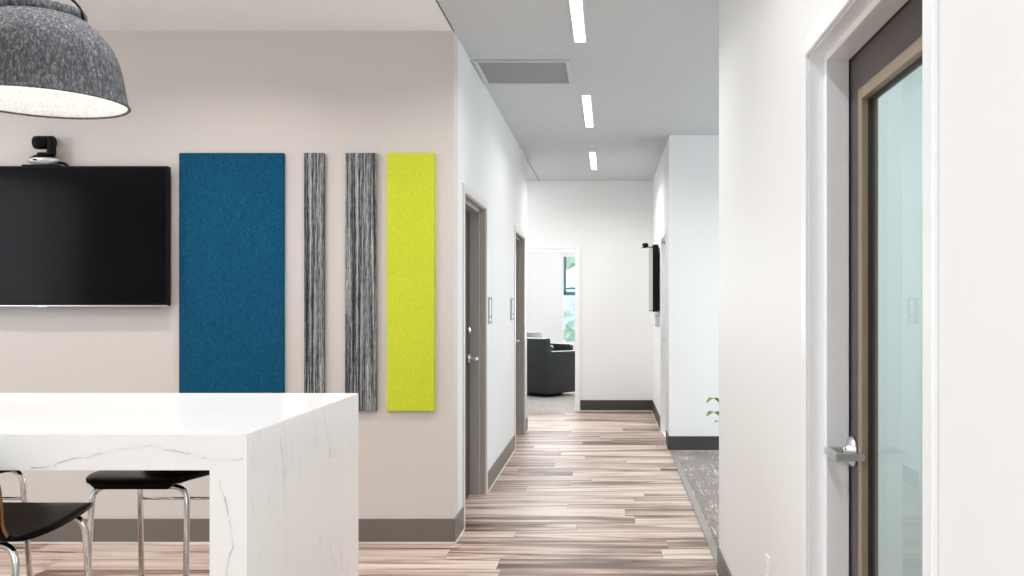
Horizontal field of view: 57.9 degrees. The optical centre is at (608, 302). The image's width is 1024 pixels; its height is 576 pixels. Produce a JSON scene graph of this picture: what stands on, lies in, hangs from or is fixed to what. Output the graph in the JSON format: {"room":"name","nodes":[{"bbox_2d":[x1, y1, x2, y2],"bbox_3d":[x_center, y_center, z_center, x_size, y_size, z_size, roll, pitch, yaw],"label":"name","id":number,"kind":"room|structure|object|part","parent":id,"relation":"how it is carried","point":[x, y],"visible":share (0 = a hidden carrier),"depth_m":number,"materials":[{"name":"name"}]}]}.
{"room":"office break area","nodes":[
{"label":"office break area","id":0,"kind":"room"},
{"bbox_2d":[0,31,457,518],"bbox_3d":[-3.962,-0.095,5.535,6.076,3.050,0.140,0,0,0],"label":"wall","id":1,"kind":"structure","parent":0,"point":[293,94],"depth_m":5.46,"materials":[{"name":"grey paint"}]},
{"bbox_2d":[0,166,170,306],"bbox_3d":[-3.317,-0.389,5.418,1.455,0.830,0.089,0,0,0],"label":"television","id":2,"kind":"object","parent":1,"relation":"attached to","point":[70,235],"visible":1,"depth_m":5.38,"materials":[{"name":"black plastic"}]},
{"bbox_2d":[21,136,68,165],"bbox_3d":[-3.328,-0.898,5.402,0.246,0.186,0.119,0,0,0],"label":"camera","id":3,"kind":"object","parent":2,"relation":"on","point":[48,158],"visible":1,"depth_m":5.37,"materials":[{"name":"black plastic"}]},
{"bbox_3d":[-3.317,0.016,5.379,1.455,0.006,0.006,0,0,0],"label":"trim","id":4,"kind":"part","parent":2,"relation":"part of","materials":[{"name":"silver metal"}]},
{"bbox_2d":[179,153,284,392],"bbox_3d":[-2.240,-0.124,5.450,0.619,1.531,0.026,0,0,0],"label":"acoustic panel","id":5,"kind":"object","parent":1,"relation":"attached to","point":[232,205],"visible":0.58,"depth_m":5.44,"materials":[{"name":"blue fabric"}]},
{"bbox_2d":[8,507,464,543],"bbox_3d":[-3.954,1.357,5.612,6.092,0.145,0.326,0,0,0],"label":"baseboard","id":6,"kind":"structure","parent":1,"relation":"attached to","point":[105,531],"depth_m":5.46,"materials":[{"name":"grey rubber"}]},
{"bbox_2d":[304,153,324,392],"bbox_3d":[-1.750,-0.124,5.450,0.119,1.531,0.026,0,0,0],"label":"acoustic panel","id":7,"kind":"object","parent":1,"relation":"attached to","point":[314,163],"visible":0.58,"depth_m":5.44,"materials":[{"name":"grey fabric"}]},
{"bbox_2d":[345,153,376,410],"bbox_3d":[-1.472,-0.124,5.450,0.187,1.531,0.026,0,0,0],"label":"acoustic panel","id":8,"kind":"object","parent":1,"relation":"attached to","point":[360,168],"visible":0.82,"depth_m":5.44,"materials":[{"name":"grey fabric"}]},
{"bbox_2d":[386,153,434,410],"bbox_3d":[-1.179,-0.124,5.450,0.282,1.531,0.026,0,0,0],"label":"acoustic panel","id":9,"kind":"object","parent":1,"relation":"attached to","point":[410,177],"visible":1,"depth_m":5.44,"materials":[{"name":"fabric"}]},
{"bbox_2d":[0,392,716,575],"bbox_3d":[-1.700,1.458,7.100,10.600,0.063,22.200,0,0,0],"label":"floor","id":10,"kind":"structure","parent":0,"point":[579,493],"depth_m":5.87,"materials":[{"name":"brown wood"}]},
{"bbox_2d":[0,470,32,575],"bbox_3d":[-2.530,0.924,3.540,0.453,1.012,0.529,0,0,0],"label":"bar stool","id":11,"kind":"object","parent":10,"relation":"on","point":[22,480],"visible":0.15,"depth_m":3.69,"materials":[{"name":"silver metal"}]},
{"bbox_3d":[-2.530,0.787,3.695,0.352,0.011,0.012,0,0,0],"label":"rail","id":12,"kind":"part","parent":11,"relation":"part of","materials":[{"name":"silver metal"}]},
{"bbox_2d":[0,486,92,575],"bbox_3d":[-1.820,0.924,2.690,0.453,1.012,0.529,0,0,0],"label":"bar stool","id":13,"kind":"object","parent":10,"relation":"on","point":[19,521],"visible":1,"depth_m":2.74,"materials":[{"name":"black paint"}]},
{"bbox_3d":[-1.715,1.039,2.540,0.212,0.759,0.067,0,0,17],"label":"leg","id":14,"kind":"part","parent":13,"relation":"part of","materials":[{"name":"silver metal"}]},
{"bbox_3d":[-1.715,1.039,2.889,0.212,0.759,0.068,0,0,-17],"label":"leg","id":15,"kind":"part","parent":13,"relation":"part of","materials":[{"name":"silver metal"}]},
{"bbox_2d":[84,470,209,575],"bbox_3d":[-1.712,0.924,3.540,0.453,1.012,0.529,0,0,0],"label":"bar stool","id":16,"kind":"object","parent":10,"relation":"on","point":[100,480],"visible":0.41,"depth_m":3.34,"materials":[{"name":"silver metal"}]},
{"bbox_3d":[-1.817,1.039,3.341,0.212,0.759,0.068,0,0,-17],"label":"leg","id":17,"kind":"part","parent":16,"relation":"part of","materials":[{"name":"silver metal"}]},
{"bbox_3d":[-1.817,1.039,3.690,0.212,0.759,0.067,0,0,17],"label":"leg","id":18,"kind":"part","parent":16,"relation":"part of","materials":[{"name":"silver metal"}]},
{"bbox_3d":[-1.712,0.787,3.695,0.352,0.011,0.012,0,0,0],"label":"rail","id":19,"kind":"part","parent":16,"relation":"part of","materials":[{"name":"silver metal"}]},
{"bbox_3d":[-1.607,1.039,3.341,0.212,0.759,0.068,0,0,17],"label":"leg","id":20,"kind":"part","parent":16,"relation":"part of","materials":[{"name":"silver metal"}]},
{"bbox_2d":[0,393,357,575],"bbox_3d":[-2.316,0.896,3.130,2.609,1.067,1.140,0,0,0],"label":"table","id":21,"kind":"object","parent":10,"relation":"on","point":[283,467],"visible":1,"depth_m":2.82,"materials":[{"name":"white stone"}]},
{"bbox_3d":[-1.063,0.949,3.130,0.104,0.963,1.140,0,0,0],"label":"panel","id":22,"kind":"part","parent":21,"relation":"part of","materials":[{"name":"stone"}]},
{"bbox_2d":[527,332,572,350],"bbox_3d":[-1.188,0.978,16.555,0.818,0.898,0.800,0,0,28],"label":"lounge armchair","id":23,"kind":"object","parent":10,"relation":"on","point":[554,346],"visible":0.15,"depth_m":16.71,"materials":[{"name":"black leather"}]},
{"bbox_3d":[-1.453,0.953,16.695,0.218,0.848,0.796,0,0,28],"label":"backrest","id":24,"kind":"part","parent":23,"relation":"part of","materials":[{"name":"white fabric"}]},
{"bbox_3d":[-1.011,1.055,16.845,0.778,0.645,0.120,0,0,28],"label":"arm","id":25,"kind":"part","parent":23,"relation":"part of","materials":[{"name":"black leather"}]},
{"bbox_2d":[527,337,574,395],"bbox_3d":[-1.010,0.978,14.276,0.800,0.898,0.818,0,0,40],"label":"lounge armchair","id":26,"kind":"object","parent":10,"relation":"on","point":[549,373],"visible":0.7,"depth_m":13.89,"materials":[{"name":"black leather"}]},
{"bbox_3d":[-1.203,0.953,14.047,0.796,0.848,0.218,0,0,40],"label":"backrest","id":27,"kind":"part","parent":26,"relation":"part of","materials":[{"name":"black leather"}]},
{"bbox_3d":[-0.737,1.055,14.073,0.120,0.645,0.778,0,0,40],"label":"arm","id":28,"kind":"part","parent":26,"relation":"part of","materials":[{"name":"black leather"}]},
{"bbox_2d":[670,451,716,564],"bbox_3d":[0.609,1.427,6.843,0.047,0.007,4.015,0,0,0],"label":"trim","id":29,"kind":"structure","parent":10,"relation":"on","point":[711,543],"depth_m":6.29,"materials":[{"name":"grey metal"}]},
{"bbox_2d":[54,0,718,180],"bbox_3d":[-0.850,-1.660,4.140,12.300,0.080,16.280,0,0,0],"label":"ceiling","id":30,"kind":"structure","parent":0,"point":[649,69],"depth_m":5.84,"materials":[{"name":"grey paint"}]},
{"bbox_2d":[0,0,130,119],"bbox_3d":[-1.951,-1.152,3.150,0.550,0.936,0.550,0,0,0],"label":"pendant lamp","id":31,"kind":"object","parent":30,"relation":"hanging from","point":[55,64],"visible":1,"depth_m":3.03,"materials":[{"name":"grey fabric"}]},
{"bbox_3d":[-1.951,-1.024,3.150,0.300,0.110,0.009,0,0,0],"label":"wire handle","id":32,"kind":"part","parent":31,"relation":"part of","materials":[{"name":"black plastic"}]},
{"bbox_2d":[472,60,572,84],"bbox_3d":[-0.588,-1.614,6.430,0.650,0.012,0.650,0,0,0],"label":"ceiling vent","id":33,"kind":"object","parent":30,"relation":"in","point":[492,72],"visible":1,"depth_m":6.43,"materials":[{"name":"grey metal"}]},
{"bbox_2d":[569,0,585,41],"bbox_3d":[-0.178,-1.617,5.030,0.076,0.006,1.300,0,0,0],"label":"recessed light","id":34,"kind":"object","parent":30,"relation":"in","point":[576,6],"visible":1,"depth_m":5.25,"materials":[{"name":"white plastic"}]},
{"bbox_2d":[581,95,593,126],"bbox_3d":[-0.178,-1.617,7.780,0.076,0.006,1.300,0,0,0],"label":"recessed light","id":35,"kind":"object","parent":30,"relation":"in","point":[586,99],"visible":1,"depth_m":7.70,"materials":[{"name":"white plastic"}]},
{"bbox_2d":[589,152,596,169],"bbox_3d":[-0.178,-1.617,10.470,0.076,0.006,1.300,0,0,0],"label":"recessed light","id":36,"kind":"object","parent":30,"relation":"in","point":[593,160],"visible":1,"depth_m":10.40,"materials":[{"name":"white plastic"}]},
{"bbox_2d":[458,39,526,512],"bbox_3d":[-2.162,-0.095,7.968,2.476,3.050,4.725,0,0,0],"label":"wall","id":37,"kind":"structure","parent":0,"point":[491,162],"depth_m":7.40,"materials":[{"name":"white paint"}]},
{"bbox_2d":[463,183,487,528],"bbox_3d":[-0.997,0.336,6.353,0.165,2.188,1.135,0,0,0],"label":"door","id":38,"kind":"structure","parent":37,"relation":"in","point":[475,214],"depth_m":6.84,"materials":[{"name":"grey paint"}]},
{"bbox_3d":[-1.000,0.410,6.728,0.080,0.064,0.147,0,0,0],"label":"lever handle","id":39,"kind":"part","parent":38,"relation":"part of","materials":[{"name":"silver metal"}]},
{"bbox_2d":[436,0,538,179],"bbox_3d":[-0.924,-1.619,4.070,0.005,0.003,16.140,0,0,0],"label":"trim","id":40,"kind":"structure","parent":37,"relation":"attached to","point":[436,0],"depth_m":5.25,"materials":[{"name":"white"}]},
{"bbox_2d":[488,297,491,323],"bbox_3d":[-0.918,0.058,7.065,0.012,0.205,0.230,0,0,0],"label":"room sign","id":41,"kind":"object","parent":37,"relation":"attached to","point":[489,298],"visible":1,"depth_m":7.04,"materials":[{"name":"grey metal"}]},
{"bbox_2d":[488,417,527,491],"bbox_3d":[-0.916,1.357,8.630,0.016,0.145,3.400,0,0,0],"label":"baseboard","id":42,"kind":"structure","parent":37,"relation":"attached to","point":[504,457],"depth_m":7.80,"materials":[{"name":"grey rubber"}]},
{"bbox_2d":[510,298,513,319],"bbox_3d":[-0.918,0.058,8.715,0.012,0.205,0.230,0,0,0],"label":"room sign","id":43,"kind":"object","parent":37,"relation":"attached to","point":[511,299],"visible":1,"depth_m":8.64,"materials":[{"name":"grey metal"}]},
{"bbox_2d":[514,225,524,448],"bbox_3d":[-0.997,0.336,9.485,0.165,2.188,1.070,0,0,0],"label":"door","id":44,"kind":"structure","parent":37,"relation":"in","point":[519,241],"depth_m":9.94,"materials":[{"name":"grey paint"}]},
{"bbox_3d":[-0.982,0.361,9.485,0.114,2.138,0.970,0,0,0],"label":"frame","id":45,"kind":"part","parent":44,"relation":"part of","materials":[{"name":"grey paint"}]},
{"bbox_2d":[527,181,652,399],"bbox_3d":[-0.750,-0.095,12.210,7.500,3.050,0.140,0,0,0],"label":"wall","id":46,"kind":"structure","parent":0,"point":[610,221],"depth_m":12.14,"materials":[{"name":"white paint"}]},
{"bbox_2d":[527,245,579,410],"bbox_3d":[-0.898,0.330,12.204,1.033,2.200,0.152,0,0,0],"label":"door frame","id":47,"kind":"structure","parent":46,"relation":"in","point":[576,248],"depth_m":12.13,"materials":[{"name":"white wood"}]},
{"bbox_2d":[527,135,718,435],"bbox_3d":[0.330,-0.095,13.495,9.940,3.050,9.290,0,0,0],"label":"wall","id":48,"kind":"structure","parent":0,"point":[686,178],"depth_m":8.85,"materials":[{"name":"white paint"}]},
{"bbox_2d":[561,254,574,343],"bbox_3d":[-0.295,-0.075,18.055,1.290,1.770,0.090,0,0,0],"label":"window","id":49,"kind":"structure","parent":48,"relation":"in","point":[563,256],"depth_m":18.02,"materials":[{"name":"white metal"}]},
{"bbox_3d":[-0.295,-0.530,18.030,1.190,0.760,0.040,0,0,0],"label":"sash","id":50,"kind":"part","parent":49,"relation":"part of","materials":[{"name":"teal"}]},
{"bbox_2d":[580,400,718,450],"bbox_3d":[2.457,1.357,10.487,5.687,0.145,3.306,0,0,0],"label":"baseboard","id":51,"kind":"structure","parent":48,"relation":"attached to","point":[673,443],"depth_m":11.00,"materials":[{"name":"grey rubber"}]},
{"bbox_2d":[649,245,657,311],"bbox_3d":[0.539,-0.282,10.970,0.082,0.765,1.060,0,0,0],"label":"wall display","id":52,"kind":"object","parent":48,"relation":"attached to","point":[653,251],"visible":1,"depth_m":10.44,"materials":[{"name":"black plastic"}]},
{"bbox_2d":[640,243,650,247],"bbox_3d":[0.460,-0.687,10.980,0.190,0.071,0.100,0,0,0],"label":"camera","id":53,"kind":"object","parent":52,"relation":"attached to","point":[644,245],"visible":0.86,"depth_m":10.95,"materials":[{"name":"black plastic"}]},
{"bbox_2d":[654,315,658,325],"bbox_3d":[0.556,0.205,10.700,0.047,0.130,0.240,0,0,0],"label":"wall box","id":54,"kind":"object","parent":48,"relation":"attached to","point":[656,317],"visible":1,"depth_m":10.58,"materials":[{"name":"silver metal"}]},
{"bbox_2d":[660,230,665,443],"bbox_3d":[0.635,0.345,9.725,0.130,2.170,0.950,0,0,0],"label":"door","id":55,"kind":"structure","parent":48,"relation":"in","point":[663,236],"depth_m":10.13,"materials":[{"name":"white wood"}]},
{"bbox_3d":[0.640,0.370,9.725,0.120,2.120,0.850,0,0,0],"label":"frame","id":56,"kind":"part","parent":55,"relation":"part of","materials":[{"name":"white paint"}]},
{"bbox_2d":[675,451,718,546],"bbox_3d":[2.950,1.458,6.853,4.700,0.064,4.035,0,0,0],"label":"floor","id":57,"kind":"structure","parent":0,"point":[700,468],"depth_m":7.37,"materials":[{"name":"grey carpet"}]},
{"bbox_2d":[706,397,718,421],"bbox_3d":[0.910,0.969,5.566,0.464,0.913,0.591,0,0,38],"label":"potted plant","id":58,"kind":"object","parent":57,"relation":"on","point":[709,398],"visible":0.08,"depth_m":5.53,"materials":[{"name":"green plant"}]},
{"bbox_2d":[719,0,1023,575],"bbox_3d":[0.655,-0.095,0.417,0.150,3.050,8.835,0,0,0],"label":"wall","id":59,"kind":"structure","parent":0,"point":[981,42],"depth_m":2.53,"materials":[{"name":"white paint"}]},
{"bbox_2d":[716,547,731,575],"bbox_3d":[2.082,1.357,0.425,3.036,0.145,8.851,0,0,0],"label":"baseboard","id":60,"kind":"structure","parent":59,"relation":"attached to","point":[722,568],"depth_m":4.65,"materials":[{"name":"grey rubber"}]},
{"bbox_2d":[765,553,769,575],"bbox_3d":[0.576,0.975,3.330,0.009,0.116,0.072,0,0,0],"label":"wall outlet","id":61,"kind":"object","parent":59,"relation":"attached to","point":[767,558],"visible":1,"depth_m":3.31,"materials":[{"name":"white plastic"}]},
{"bbox_2d":[801,0,937,575],"bbox_3d":[0.652,0.331,2.163,0.168,2.198,1.099,0,0,0],"label":"door","id":62,"kind":"structure","parent":59,"relation":"in","point":[874,45],"depth_m":2.57,"materials":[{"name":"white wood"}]},
{"bbox_3d":[0.649,0.418,2.543,0.086,0.084,0.162,0,0,0],"label":"lever handle","id":63,"kind":"part","parent":62,"relation":"part of","materials":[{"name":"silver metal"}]},
{"bbox_2d":[878,65,921,575],"bbox_3d":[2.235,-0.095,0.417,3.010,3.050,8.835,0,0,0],"label":"glass pane","id":64,"kind":"structure","parent":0,"point":[900,107],"depth_m":4.70,"materials":[{"name":"clear glass"}]},
{"label":"outside","id":65,"kind":"structure","parent":0,"visible":0},
{"bbox_3d":[0.000,1.780,29.150,16.000,0.100,21.700,0,0,0],"label":"ground","id":66,"kind":"structure","parent":65,"visible":0},
{"bbox_2d":[564,281,574,341],"bbox_3d":[-0.867,0.577,23.951,1.271,2.315,1.390,0,0,0],"label":"tree","id":67,"kind":"object","parent":66,"relation":"on","point":[569,300],"visible":0.36,"depth_m":23.48,"materials":[{"name":"plant"}]},
{"bbox_2d":[566,257,574,269],"bbox_3d":[-1.034,-1.022,30.056,2.762,5.506,2.845,0,0,0],"label":"tree","id":68,"kind":"object","parent":66,"relation":"on","point":[570,261],"visible":0.05,"depth_m":29.55,"materials":[{"name":"green plant"}]}
]}

